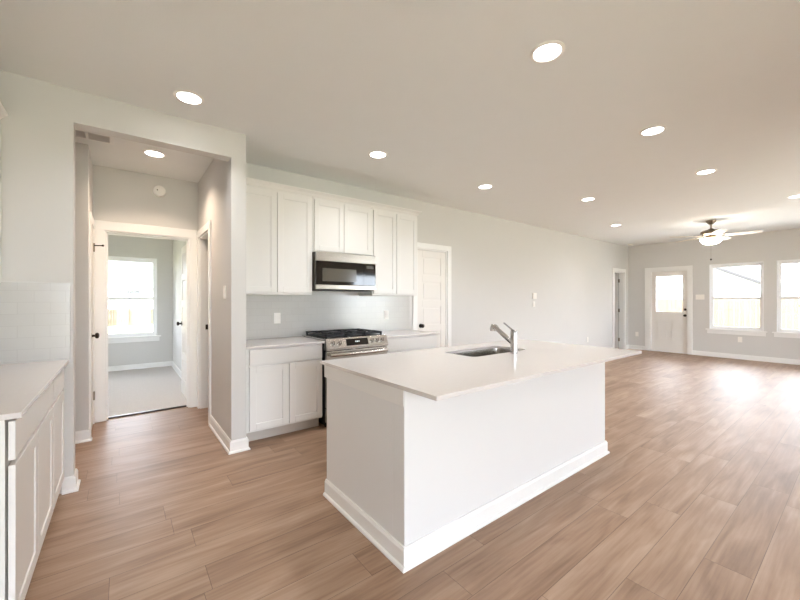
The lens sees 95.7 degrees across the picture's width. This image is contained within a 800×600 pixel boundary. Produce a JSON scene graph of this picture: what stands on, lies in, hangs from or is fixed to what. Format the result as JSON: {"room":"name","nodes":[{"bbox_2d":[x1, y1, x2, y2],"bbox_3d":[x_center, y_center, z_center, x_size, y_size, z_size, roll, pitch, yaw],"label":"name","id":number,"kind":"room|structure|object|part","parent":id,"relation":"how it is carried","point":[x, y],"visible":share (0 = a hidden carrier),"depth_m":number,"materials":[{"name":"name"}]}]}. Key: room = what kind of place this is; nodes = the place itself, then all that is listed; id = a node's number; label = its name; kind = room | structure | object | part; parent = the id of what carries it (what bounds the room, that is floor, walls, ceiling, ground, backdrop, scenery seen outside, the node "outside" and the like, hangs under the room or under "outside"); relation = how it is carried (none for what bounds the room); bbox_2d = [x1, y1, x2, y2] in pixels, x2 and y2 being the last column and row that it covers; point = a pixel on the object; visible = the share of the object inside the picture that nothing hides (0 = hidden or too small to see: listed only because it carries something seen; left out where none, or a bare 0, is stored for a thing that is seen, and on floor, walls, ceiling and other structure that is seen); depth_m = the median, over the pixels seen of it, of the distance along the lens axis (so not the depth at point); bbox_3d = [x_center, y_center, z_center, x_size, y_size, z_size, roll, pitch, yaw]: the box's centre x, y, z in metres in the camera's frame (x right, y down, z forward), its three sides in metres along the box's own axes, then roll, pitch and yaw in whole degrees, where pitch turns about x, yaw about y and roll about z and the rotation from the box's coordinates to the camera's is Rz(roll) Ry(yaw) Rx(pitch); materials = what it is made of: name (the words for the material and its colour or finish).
{"room":"open-plan kitchen","nodes":[
{"label":"open-plan kitchen","id":0,"kind":"room"},
{"bbox_2d":[75,142,92,431],"bbox_3d":[-3.778,-0.068,3.076,1.750,2.750,0.620,0,0,-37],"label":"wall","id":1,"kind":"structure","parent":0,"point":[83,161],"depth_m":3.33,"materials":[{"name":"paint"}]},
{"bbox_2d":[75,428,91,443],"bbox_3d":[-3.584,1.254,2.845,1.777,0.105,0.071,0,0,-37],"label":"baseboard","id":2,"kind":"structure","parent":1,"relation":"attached to","point":[82,436],"depth_m":3.33,"materials":[{"name":"white paint"}]},
{"bbox_2d":[0,70,230,493],"bbox_3d":[-2.147,-0.068,2.626,1.690,2.750,0.120,0,0,-37],"label":"wall","id":3,"kind":"structure","parent":0,"point":[41,122],"depth_m":2.42,"materials":[{"name":"paint"}]},
{"bbox_2d":[0,282,69,363],"bbox_3d":[-2.511,0.145,2.263,0.668,0.518,0.010,0,0,-37],"label":"tile backsplash","id":4,"kind":"structure","parent":3,"relation":"attached to","point":[34,317],"depth_m":2.36,"materials":[{"name":"white tile"}]},
{"bbox_2d":[62,468,80,494],"bbox_3d":[-2.515,1.254,2.343,0.662,0.105,0.174,0,0,-37],"label":"baseboard","id":5,"kind":"structure","parent":3,"relation":"attached to","point":[70,484],"depth_m":2.46,"materials":[{"name":"white paint"}]},
{"bbox_2d":[108,234,172,365],"bbox_3d":[-1.934,-0.068,9.198,13.530,2.750,0.150,0,0,-37],"label":"wall","id":6,"kind":"structure","parent":0,"point":[129,353],"depth_m":6.96,"materials":[{"name":"paint"}]},
{"bbox_2d":[108,256,160,343],"bbox_3d":[-5.067,-0.005,6.747,1.015,1.585,0.165,0,0,-37],"label":"window","id":7,"kind":"structure","parent":6,"relation":"in","point":[140,336],"depth_m":6.86,"materials":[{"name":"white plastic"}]},
{"bbox_3d":[-5.104,-0.382,6.795,0.827,0.765,0.025,0,0,-38],"label":"sash","id":8,"kind":"part","parent":7,"relation":"part of","materials":[{"name":"glass"}]},
{"bbox_3d":[-5.087,0.300,6.773,0.827,0.703,0.025,0,0,-38],"label":"sash","id":9,"kind":"part","parent":7,"relation":"part of","materials":[{"name":"clear glass"}]},
{"bbox_3d":[-5.046,0.691,6.719,1.015,0.026,0.095,0,0,-38],"label":"sill","id":10,"kind":"part","parent":7,"relation":"part of","materials":[{"name":"white paint"}]},
{"bbox_2d":[108,361,180,377],"bbox_3d":[-5.101,1.254,5.161,3.390,0.105,2.400,0,0,-37],"label":"baseboard","id":11,"kind":"structure","parent":6,"relation":"attached to","point":[167,363],"depth_m":6.78,"materials":[{"name":"white paint"}]},
{"bbox_2d":[93,165,197,229],"bbox_3d":[-3.801,-0.068,3.524,3.460,2.750,0.120,0,0,-37],"label":"wall","id":12,"kind":"structure","parent":0,"point":[119,195],"depth_m":4.11,"materials":[{"name":"paint"}]},
{"bbox_2d":[92,227,103,425],"bbox_3d":[-3.057,0.273,3.656,0.099,2.045,0.457,0,0,-37],"label":"door","id":13,"kind":"structure","parent":12,"relation":"in","point":[96,335],"depth_m":3.67,"materials":[{"name":"white paint"}]},
{"bbox_2d":[89,211,210,436],"bbox_3d":[-2.612,0.227,3.904,1.109,2.160,0.964,0,0,-37],"label":"door frame","id":14,"kind":"structure","parent":12,"relation":"attached to","point":[100,226],"depth_m":4.05,"materials":[{"name":"white paint"}]},
{"bbox_2d":[153,186,165,196],"bbox_3d":[-2.789,-1.265,4.201,0.128,0.128,0.039,0,0,-37],"label":"smoke detector","id":15,"kind":"object","parent":12,"relation":"attached to","point":[159,191],"visible":1,"depth_m":4.19,"materials":[{"name":"white plastic"}]},
{"bbox_2d":[176,245,185,397],"bbox_3d":[-2.832,0.280,4.802,0.165,2.015,0.743,0,0,-37],"label":"door","id":16,"kind":"structure","parent":12,"relation":"in","point":[183,249],"depth_m":4.93,"materials":[{"name":"white paint"}]},
{"bbox_2d":[173,240,185,369],"bbox_3d":[-3.456,-0.068,5.900,0.120,2.750,3.230,0,0,-37],"label":"wall","id":17,"kind":"structure","parent":0,"point":[177,245],"depth_m":6.52,"materials":[{"name":"paint"}]},
{"bbox_2d":[198,131,245,440],"bbox_3d":[-1.916,-0.068,3.811,0.120,2.750,1.720,0,0,-37],"label":"wall","id":18,"kind":"structure","parent":0,"point":[222,187],"depth_m":3.18,"materials":[{"name":"paint"}]},
{"bbox_2d":[223,286,225,298],"bbox_3d":[-1.593,-0.071,3.284,0.010,0.118,0.072,0,0,-37],"label":"light switch","id":19,"kind":"object","parent":18,"relation":"attached to","point":[224,287],"visible":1,"depth_m":3.27,"materials":[{"name":"white plastic"}]},
{"bbox_2d":[209,415,250,454],"bbox_3d":[-1.649,1.254,3.465,0.176,0.105,0.900,0,0,-37],"label":"baseboard","id":20,"kind":"structure","parent":18,"relation":"attached to","point":[239,445],"depth_m":3.16,"materials":[{"name":"white paint"}]},
{"bbox_2d":[0,0,799,245],"bbox_3d":[1.702,-1.518,4.583,13.680,0.150,11.900,0,0,-37],"label":"ceiling","id":21,"kind":"structure","parent":0,"point":[455,98],"depth_m":2.50,"materials":[{"name":"paint"}]},
{"bbox_2d":[75,129,113,144],"bbox_3d":[-2.730,-1.438,3.155,0.370,0.010,0.210,0,0,-37],"label":"ceiling vent","id":22,"kind":"object","parent":21,"relation":"in","point":[82,134],"visible":0.48,"depth_m":3.19,"materials":[{"name":"white metal"}]},
{"bbox_2d":[143,149,165,157],"bbox_3d":[-2.418,-1.439,3.565,0.192,0.008,0.192,0,0,-37],"label":"recessed light","id":23,"kind":"object","parent":21,"relation":"in","point":[153,153],"visible":1,"depth_m":3.56,"materials":[{"name":"white plastic"}]},
{"bbox_2d":[173,90,203,104],"bbox_3d":[-1.502,-1.439,2.578,0.192,0.008,0.192,0,0,-37],"label":"recessed light","id":24,"kind":"object","parent":21,"relation":"in","point":[188,97],"visible":1,"depth_m":2.57,"materials":[{"name":"white plastic"}]},
{"bbox_2d":[368,150,387,158],"bbox_3d":[-0.220,-1.439,3.588,0.192,0.008,0.192,0,0,-37],"label":"recessed light","id":25,"kind":"object","parent":21,"relation":"in","point":[377,154],"visible":1,"depth_m":3.58,"materials":[{"name":"white plastic"}]},
{"bbox_2d":[478,184,492,188],"bbox_3d":[1.083,-1.439,4.600,0.192,0.008,0.192,0,0,-37],"label":"recessed light","id":26,"kind":"object","parent":21,"relation":"in","point":[483,186],"visible":1,"depth_m":4.59,"materials":[{"name":"white plastic"}]},
{"bbox_2d":[530,40,564,62],"bbox_3d":[0.857,-1.439,2.107,0.192,0.008,0.192,0,0,-37],"label":"recessed light","id":27,"kind":"object","parent":21,"relation":"in","point":[548,51],"visible":1,"depth_m":2.10,"materials":[{"name":"white plastic"}]},
{"bbox_2d":[581,197,595,200],"bbox_3d":[2.689,-1.439,5.177,0.192,0.008,0.192,0,0,-37],"label":"recessed light","id":28,"kind":"object","parent":21,"relation":"in","point":[588,198],"visible":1,"depth_m":5.18,"materials":[{"name":"white plastic"}]},
{"bbox_2d":[639,125,666,135],"bbox_3d":[2.154,-1.439,3.085,0.192,0.008,0.192,0,0,-37],"label":"recessed light","id":29,"kind":"object","parent":21,"relation":"in","point":[653,130],"visible":1,"depth_m":3.07,"materials":[{"name":"white plastic"}]},
{"bbox_2d":[695,169,716,174],"bbox_3d":[3.438,-1.439,4.070,0.192,0.008,0.192,0,0,-37],"label":"recessed light","id":30,"kind":"object","parent":21,"relation":"in","point":[706,171],"visible":1,"depth_m":4.06,"materials":[{"name":"white plastic"}]},
{"bbox_2d":[679,220,762,259],"bbox_3d":[5.690,-1.080,6.568,1.274,0.725,1.265,0,0,-37],"label":"ceiling fan","id":31,"kind":"object","parent":21,"relation":"hanging from","point":[711,236],"visible":1,"depth_m":6.49,"materials":[{"name":"silver metal"}]},
{"bbox_3d":[5.652,-1.060,6.579,0.310,0.105,0.310,0,0,-38],"label":"lamp shade","id":32,"kind":"part","parent":31,"relation":"part of","materials":[{"name":"white glass"}]},
{"bbox_3d":[5.455,-1.160,6.192,0.136,0.036,0.468,0,0,27],"label":"blade","id":33,"kind":"part","parent":31,"relation":"part of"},
{"bbox_3d":[6.038,-1.160,6.776,0.468,0.036,0.136,0,0,-27],"label":"blade","id":34,"kind":"part","parent":31,"relation":"part of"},
{"bbox_3d":[5.959,-1.160,6.272,0.136,0.036,0.468,0,0,-45],"label":"blade","id":35,"kind":"part","parent":31,"relation":"part of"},
{"bbox_2d":[787,194,799,197],"bbox_3d":[5.514,-1.439,5.027,0.192,0.008,0.192,0,0,-37],"label":"recessed light","id":36,"kind":"object","parent":21,"relation":"in","point":[793,196],"visible":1,"depth_m":5.04,"materials":[{"name":"white plastic"}]},
{"bbox_2d":[25,348,799,599],"bbox_3d":[1.702,1.360,4.583,13.680,0.134,11.900,0,0,-37],"label":"floor","id":37,"kind":"structure","parent":0,"point":[695,495],"depth_m":2.20,"materials":[{"name":"wood"}]},
{"bbox_2d":[0,381,52,599],"bbox_3d":[-1.918,0.867,1.470,0.643,0.881,0.922,0,0,-37],"label":"base cabinet","id":38,"kind":"object","parent":37,"relation":"on","point":[26,442],"visible":0.97,"depth_m":1.45,"materials":[{"name":"white paint"}]},
{"bbox_3d":[-1.531,0.888,1.479,0.019,0.588,0.450,0,0,-38],"label":"door","id":39,"kind":"part","parent":38,"relation":"part of","materials":[{"name":"white paint"}]},
{"bbox_3d":[-1.670,0.506,1.660,0.019,0.140,0.908,0,0,-38],"label":"drawer","id":40,"kind":"part","parent":38,"relation":"part of","materials":[{"name":"white paint"}]},
{"bbox_2d":[0,359,68,420],"bbox_3d":[-2.072,0.415,1.684,0.661,0.022,1.463,0,0,-37],"label":"countertop","id":41,"kind":"structure","parent":38,"relation":"on","point":[21,384],"depth_m":1.75,"materials":[{"name":"stone"}]},
{"bbox_3d":[-1.810,0.888,1.841,0.019,0.588,0.451,0,0,-38],"label":"door","id":42,"kind":"part","parent":38,"relation":"part of","materials":[{"name":"white paint"}]},
{"bbox_2d":[52,369,63,509],"bbox_3d":[-2.357,0.867,2.043,0.643,0.881,0.518,0,0,-37],"label":"base cabinet","id":43,"kind":"object","parent":37,"relation":"on","point":[58,382],"visible":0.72,"depth_m":2.20,"materials":[{"name":"white paint"}]},
{"bbox_3d":[-2.096,0.506,2.216,0.019,0.140,0.456,0,0,-38],"label":"drawer","id":44,"kind":"part","parent":43,"relation":"part of","materials":[{"name":"white paint"}]},
{"bbox_2d":[108,405,186,418],"bbox_3d":[-2.919,1.299,4.216,0.772,0.016,0.034,0,0,-37],"label":"threshold","id":45,"kind":"object","parent":37,"relation":"on","point":[110,417],"visible":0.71,"depth_m":4.19,"materials":[{"name":"wood"}]},
{"bbox_2d":[246,344,321,440],"bbox_3d":[-1.257,0.873,3.698,0.737,0.868,0.598,0,0,-37],"label":"base cabinet","id":46,"kind":"object","parent":37,"relation":"on","point":[284,384],"visible":0.94,"depth_m":3.44,"materials":[{"name":"white paint"}]},
{"bbox_3d":[-1.213,0.894,3.367,0.358,0.575,0.019,0,0,-38],"label":"door","id":47,"kind":"part","parent":46,"relation":"part of","materials":[{"name":"white paint"}]},
{"bbox_2d":[246,336,324,348],"bbox_3d":[-1.255,0.428,3.681,0.768,0.022,0.629,0,0,-37],"label":"countertop","id":48,"kind":"structure","parent":46,"relation":"on","point":[284,341],"depth_m":3.57,"materials":[{"name":"stone"}]},
{"bbox_3d":[-1.075,0.519,3.473,0.706,0.140,0.019,0,0,-38],"label":"drawer","id":49,"kind":"part","parent":46,"relation":"part of","materials":[{"name":"white paint"}]},
{"bbox_3d":[-0.930,0.894,3.584,0.340,0.575,0.019,0,0,-38],"label":"door","id":50,"kind":"part","parent":46,"relation":"part of","materials":[{"name":"white paint"}]},
{"bbox_2d":[302,328,387,426],"bbox_3d":[-0.616,0.830,4.109,0.756,0.955,0.702,0,0,-37],"label":"gas range","id":51,"kind":"object","parent":37,"relation":"on","point":[357,342],"visible":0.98,"depth_m":3.85,"materials":[{"name":"silver metal"}]},
{"bbox_2d":[302,333,373,339],"bbox_3d":[-0.641,0.407,4.143,0.756,0.014,0.614,0,0,-38],"label":"cooktop","id":52,"kind":"object","parent":51,"relation":"in","point":[366,336],"depth_m":3.92,"materials":[{"name":"black metal"}]},
{"bbox_3d":[-0.456,0.812,3.900,0.749,0.580,0.044,0,0,-38],"label":"oven door","id":53,"kind":"part","parent":51,"relation":"part of","materials":[{"name":"silver metal"}]},
{"bbox_3d":[-0.454,0.455,3.898,0.755,0.120,0.072,0,0,-38],"label":"control panel","id":54,"kind":"part","parent":51,"relation":"part of","materials":[{"name":"silver metal"}]},
{"bbox_3d":[-0.423,0.559,3.857,0.699,0.035,0.067,0,0,-38],"label":"handle","id":55,"kind":"part","parent":51,"relation":"part of","materials":[{"name":"silver metal"}]},
{"bbox_2d":[387,335,436,352],"bbox_3d":[-0.024,0.873,4.644,0.813,0.868,0.598,0,0,-37],"label":"base cabinet","id":56,"kind":"object","parent":37,"relation":"on","point":[400,344],"visible":0.27,"depth_m":4.39,"materials":[{"name":"white paint"}]},
{"bbox_2d":[374,329,439,337],"bbox_3d":[-0.011,0.428,4.636,0.836,0.022,0.629,0,0,-37],"label":"countertop","id":57,"kind":"structure","parent":56,"relation":"on","point":[394,333],"depth_m":4.51,"materials":[{"name":"stone"}]},
{"bbox_2d":[323,362,609,573],"bbox_3d":[0.629,0.873,2.766,2.237,0.868,0.901,0,0,-37],"label":"kitchen island","id":58,"kind":"object","parent":37,"relation":"on","point":[416,475],"visible":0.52,"depth_m":2.10,"materials":[{"name":"paint"}]},
{"bbox_3d":[-0.247,0.480,2.111,0.005,0.084,0.873,0,0,-38],"label":"trim","id":59,"kind":"part","parent":58,"relation":"part of","materials":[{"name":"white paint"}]},
{"bbox_3d":[0.638,1.254,2.756,2.237,0.105,0.874,0,0,-38],"label":"baseboard","id":60,"kind":"part","parent":58,"relation":"part of","materials":[{"name":"white paint"}]},
{"bbox_2d":[321,339,641,400],"bbox_3d":[0.719,0.428,2.724,2.299,0.021,1.156,0,0,-37],"label":"island countertop","id":61,"kind":"structure","parent":58,"relation":"on","point":[436,374],"depth_m":2.31,"materials":[{"name":"stone"}]},
{"bbox_2d":[453,348,509,356],"bbox_3d":[0.711,0.530,2.974,0.728,0.182,0.371,0,0,-37],"label":"sink","id":62,"kind":"object","parent":61,"relation":"in","point":[477,353],"visible":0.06,"depth_m":3.20,"materials":[{"name":"silver metal"}]},
{"bbox_2d":[490,323,517,353],"bbox_3d":[0.830,0.298,2.901,0.062,0.237,0.254,0,0,-37],"label":"kitchen faucet","id":63,"kind":"object","parent":61,"relation":"on","point":[512,339],"visible":1,"depth_m":2.82,"materials":[{"name":"silver metal"}]},
{"bbox_3d":[0.829,0.279,2.897,0.042,0.135,0.172,0,0,-38],"label":"spout","id":64,"kind":"part","parent":63,"relation":"part of","materials":[{"name":"silver metal"}]},
{"bbox_2d":[246,163,627,347],"bbox_3d":[2.166,-0.068,6.779,9.970,2.750,0.120,0,0,-37],"label":"wall","id":65,"kind":"structure","parent":0,"point":[497,264],"depth_m":6.64,"materials":[{"name":"paint"}]},
{"bbox_2d":[246,184,311,294],"bbox_3d":[-1.344,-0.587,3.795,0.767,1.063,0.338,0,0,-37],"label":"upper cabinet","id":66,"kind":"object","parent":65,"relation":"attached to","point":[278,223],"visible":0.72,"depth_m":3.67,"materials":[{"name":"white paint"}]},
{"bbox_3d":[-1.391,-0.585,3.558,0.355,1.013,0.019,0,0,-38],"label":"door","id":67,"kind":"part","parent":66,"relation":"part of","materials":[{"name":"white paint"}]},
{"bbox_3d":[-1.096,-0.585,3.784,0.372,1.013,0.019,0,0,-38],"label":"door","id":68,"kind":"part","parent":66,"relation":"part of","materials":[{"name":"white paint"}]},
{"bbox_2d":[246,177,421,215],"bbox_3d":[-0.729,-1.147,4.250,2.294,0.056,0.365,0,0,-37],"label":"crown molding","id":69,"kind":"structure","parent":66,"relation":"on","point":[249,181],"depth_m":3.98,"materials":[{"name":"white paint"}]},
{"bbox_2d":[246,293,409,339],"bbox_3d":[-0.808,0.169,4.415,2.371,0.494,0.010,0,0,-37],"label":"tile backsplash","id":70,"kind":"structure","parent":65,"relation":"attached to","point":[300,314],"depth_m":4.30,"materials":[{"name":"white tile"}]},
{"bbox_2d":[274,313,280,323],"bbox_3d":[-1.351,0.200,3.986,0.072,0.118,0.008,0,0,-37],"label":"wall outlet","id":71,"kind":"object","parent":70,"relation":"attached to","point":[277,316],"visible":1,"depth_m":3.98,"materials":[{"name":"white plastic"}]},
{"bbox_2d":[384,311,388,318],"bbox_3d":[-0.184,0.202,4.881,0.072,0.118,0.008,0,0,-37],"label":"wall outlet","id":72,"kind":"object","parent":70,"relation":"attached to","point":[386,313],"visible":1,"depth_m":4.88,"materials":[{"name":"white plastic"}]},
{"bbox_2d":[312,197,371,255],"bbox_3d":[-0.735,-0.822,4.263,0.762,0.593,0.338,0,0,-37],"label":"upper cabinet","id":73,"kind":"object","parent":65,"relation":"attached to","point":[337,227],"visible":0.93,"depth_m":4.10,"materials":[{"name":"white paint"}]},
{"bbox_3d":[-0.786,-0.815,4.022,0.354,0.553,0.019,0,0,-38],"label":"door","id":74,"kind":"part","parent":73,"relation":"part of","materials":[{"name":"white paint"}]},
{"bbox_2d":[312,251,375,291],"bbox_3d":[-0.710,-0.313,4.230,0.756,0.416,0.398,0,0,-37],"label":"microwave","id":75,"kind":"object","parent":73,"relation":"attached to","point":[331,271],"visible":0.96,"depth_m":4.04,"materials":[{"name":"silver metal"}]},
{"bbox_3d":[-0.664,-0.293,4.035,0.591,0.252,0.028,0,0,-38],"label":"door","id":76,"kind":"part","parent":75,"relation":"part of","materials":[{"name":"black glass"}]},
{"bbox_3d":[-0.363,-0.293,4.265,0.163,0.252,0.028,0,0,-38],"label":"control panel","id":77,"kind":"part","parent":75,"relation":"part of","materials":[{"name":"black glass"}]},
{"bbox_3d":[-0.491,-0.815,4.248,0.375,0.553,0.019,0,0,-38],"label":"door","id":78,"kind":"part","parent":73,"relation":"part of","materials":[{"name":"white paint"}]},
{"bbox_2d":[358,208,416,295],"bbox_3d":[-0.148,-0.587,4.713,0.712,1.063,0.338,0,0,-37],"label":"upper cabinet","id":79,"kind":"object","parent":65,"relation":"attached to","point":[394,234],"visible":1,"depth_m":4.56,"materials":[{"name":"white paint"}]},
{"bbox_3d":[-0.185,-0.585,4.483,0.340,1.013,0.019,0,0,-38],"label":"door","id":80,"kind":"part","parent":79,"relation":"part of","materials":[{"name":"white paint"}]},
{"bbox_3d":[0.090,-0.585,4.694,0.338,1.013,0.019,0,0,-38],"label":"door","id":81,"kind":"part","parent":79,"relation":"part of","materials":[{"name":"white paint"}]},
{"bbox_2d":[418,250,445,347],"bbox_3d":[0.489,0.283,5.413,0.580,2.028,0.100,0,0,-37],"label":"door","id":82,"kind":"structure","parent":65,"relation":"in","point":[431,264],"depth_m":5.43,"materials":[{"name":"white paint"}]},
{"bbox_2d":[413,242,450,346],"bbox_3d":[0.454,0.238,5.454,0.772,2.138,0.137,0,0,-37],"label":"door frame","id":83,"kind":"structure","parent":65,"relation":"attached to","point":[419,245],"depth_m":5.59,"materials":[{"name":"white paint"}]},
{"bbox_2d":[532,293,536,298],"bbox_3d":[2.614,-0.079,7.033,0.126,0.112,0.023,0,0,-37],"label":"thermostat","id":84,"kind":"object","parent":65,"relation":"attached to","point":[534,295],"visible":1,"depth_m":7.01,"materials":[{"name":"white plastic"}]},
{"bbox_2d":[615,273,619,348],"bbox_3d":[5.639,0.293,9.886,0.108,2.008,0.620,0,0,-37],"label":"door","id":85,"kind":"structure","parent":65,"relation":"in","point":[617,280],"depth_m":9.70,"materials":[{"name":"white paint"}]},
{"bbox_2d":[612,268,625,348],"bbox_3d":[5.666,0.245,9.453,0.796,2.123,0.137,0,0,-37],"label":"door frame","id":86,"kind":"structure","parent":65,"relation":"attached to","point":[613,269],"depth_m":9.60,"materials":[{"name":"white paint"}]},
{"bbox_2d":[615,228,799,359],"bbox_3d":[7.069,-0.068,8.701,0.150,2.750,11.900,0,0,-37],"label":"wall","id":87,"kind":"structure","parent":0,"point":[770,247],"depth_m":8.30,"materials":[{"name":"paint"}]},
{"bbox_2d":[626,345,644,349],"bbox_3d":[6.205,1.254,9.555,0.180,0.105,0.394,0,0,-37],"label":"baseboard","id":88,"kind":"structure","parent":87,"relation":"attached to","point":[638,347],"depth_m":9.62,"materials":[{"name":"white paint"}]},
{"bbox_2d":[645,265,692,354],"bbox_3d":[6.753,0.239,9.098,0.167,2.135,0.994,0,0,-37],"label":"door frame","id":89,"kind":"structure","parent":87,"relation":"attached to","point":[690,268],"depth_m":9.10,"materials":[{"name":"white paint"}]},
{"bbox_2d":[652,270,686,352],"bbox_3d":[6.726,0.283,9.057,0.110,1.999,0.738,0,0,-37],"label":"door","id":90,"kind":"structure","parent":87,"relation":"in","point":[669,329],"depth_m":9.05,"materials":[{"name":"white paint"}]},
{"bbox_3d":[6.730,-0.148,9.060,0.010,0.946,0.608,0,0,-38],"label":"glass frame","id":91,"kind":"part","parent":90,"relation":"part of","materials":[{"name":"clear glass"}]},
{"bbox_2d":[696,295,703,299],"bbox_3d":[7.084,-0.069,8.549,0.010,0.118,0.164,0,0,-37],"label":"light switch","id":92,"kind":"object","parent":87,"relation":"attached to","point":[698,297],"visible":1,"depth_m":8.55,"materials":[{"name":"white plastic"}]},
{"bbox_2d":[705,261,767,335],"bbox_3d":[7.496,-0.025,8.083,0.165,1.595,1.020,0,0,-37],"label":"window","id":93,"kind":"structure","parent":87,"relation":"in","point":[749,331],"depth_m":8.07,"materials":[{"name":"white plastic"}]},
{"bbox_3d":[7.468,0.676,8.062,0.095,0.026,1.020,0,0,-38],"label":"sill","id":94,"kind":"part","parent":93,"relation":"part of","materials":[{"name":"white paint"}]},
{"bbox_3d":[7.543,-0.404,8.120,0.025,0.770,0.832,0,0,-38],"label":"sash","id":95,"kind":"part","parent":93,"relation":"part of","materials":[{"name":"clear glass"}]},
{"bbox_3d":[7.522,0.283,8.104,0.025,0.708,0.832,0,0,-38],"label":"sash","id":96,"kind":"part","parent":93,"relation":"part of","materials":[{"name":"glass"}]},
{"bbox_2d":[692,350,799,364],"bbox_3d":[8.761,1.254,6.350,0.027,0.105,5.808,0,0,-37],"label":"baseboard","id":97,"kind":"structure","parent":87,"relation":"attached to","point":[701,353],"depth_m":7.88,"materials":[{"name":"white paint"}]},
{"bbox_2d":[772,259,799,337],"bbox_3d":[8.159,-0.025,7.219,0.165,1.595,1.020,0,0,-37],"label":"window","id":98,"kind":"structure","parent":87,"relation":"in","point":[786,333],"depth_m":7.55,"materials":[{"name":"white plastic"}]},
{"bbox_3d":[8.131,0.676,7.197,0.095,0.026,1.020,0,0,-38],"label":"sill","id":99,"kind":"part","parent":98,"relation":"part of","materials":[{"name":"white paint"}]},
{"bbox_3d":[8.207,-0.404,7.255,0.025,0.770,0.832,0,0,-38],"label":"sash","id":100,"kind":"part","parent":98,"relation":"part of","materials":[{"name":"clear glass"}]},
{"bbox_3d":[8.185,0.283,7.239,0.025,0.708,0.832,0,0,-38],"label":"sash","id":101,"kind":"part","parent":98,"relation":"part of","materials":[{"name":"clear glass"}]},
{"bbox_3d":[-0.877,-0.068,-0.516,0.120,2.750,6.650,0,0,-37],"label":"wall","id":102,"kind":"structure","parent":0,"visible":0},
{"bbox_2d":[0,125,0,282],"bbox_3d":[-2.207,-0.608,1.604,0.348,1.020,1.422,0,0,-37],"label":"upper cabinet","id":103,"kind":"object","parent":102,"relation":"attached to","point":[0,125],"visible":1,"depth_m":2.25,"materials":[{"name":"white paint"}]},
{"bbox_2d":[0,102,7,119],"bbox_3d":[-2.181,-1.147,1.593,0.375,0.056,1.470,0,0,-37],"label":"crown molding","id":104,"kind":"structure","parent":102,"relation":"attached to","point":[3,113],"depth_m":2.24,"materials":[{"name":"white paint"}]},
{"label":"outside","id":105,"kind":"structure","parent":0,"visible":0},
{"bbox_2d":[108,322,152,333],"bbox_3d":[-5.165,1.907,14.944,130.000,0.300,150.000,0,0,-37],"label":"ground","id":106,"kind":"structure","parent":105,"point":[135,328],"depth_m":21.56,"materials":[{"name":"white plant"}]},
{"bbox_2d":[108,261,152,321],"bbox_3d":[-26.350,-0.868,30.200,23.840,5.250,8.800,0,0,-37],"label":"sky","id":107,"kind":"structure","parent":106,"relation":"on","point":[125,279],"depth_m":29.39,"materials":[{"name":"white"}]},
{"bbox_3d":[-21.818,-0.603,28.582,0.680,0.280,0.015,0,0,-38],"label":"pane","id":108,"kind":"part","parent":107,"relation":"part of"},
{"bbox_3d":[-21.247,-0.603,29.020,0.680,0.280,0.015,0,0,-38],"label":"pane","id":109,"kind":"part","parent":107,"relation":"part of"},
{"bbox_2d":[108,308,152,325],"bbox_3d":[-21.275,1.172,22.843,18.055,1.170,0.148,0,0,-37],"label":"wooden fence","id":110,"kind":"object","parent":106,"relation":"on","point":[116,317],"visible":0.16,"depth_m":24.87,"materials":[{"name":"beige wood"}]},
{"bbox_2d":[657,299,799,329],"bbox_3d":[11.415,0.852,13.171,0.148,1.810,21.000,0,0,-37],"label":"wooden fence","id":111,"kind":"object","parent":106,"relation":"on","point":[726,311],"visible":0.09,"depth_m":12.50,"materials":[{"name":"beige wood"}]},
{"bbox_2d":[657,267,799,326],"bbox_3d":[17.990,-0.328,21.367,10.240,4.170,7.400,0,0,-37],"label":"house","id":112,"kind":"structure","parent":106,"relation":"on","point":[728,281],"depth_m":17.24,"materials":[{"name":"white"}]}
]}

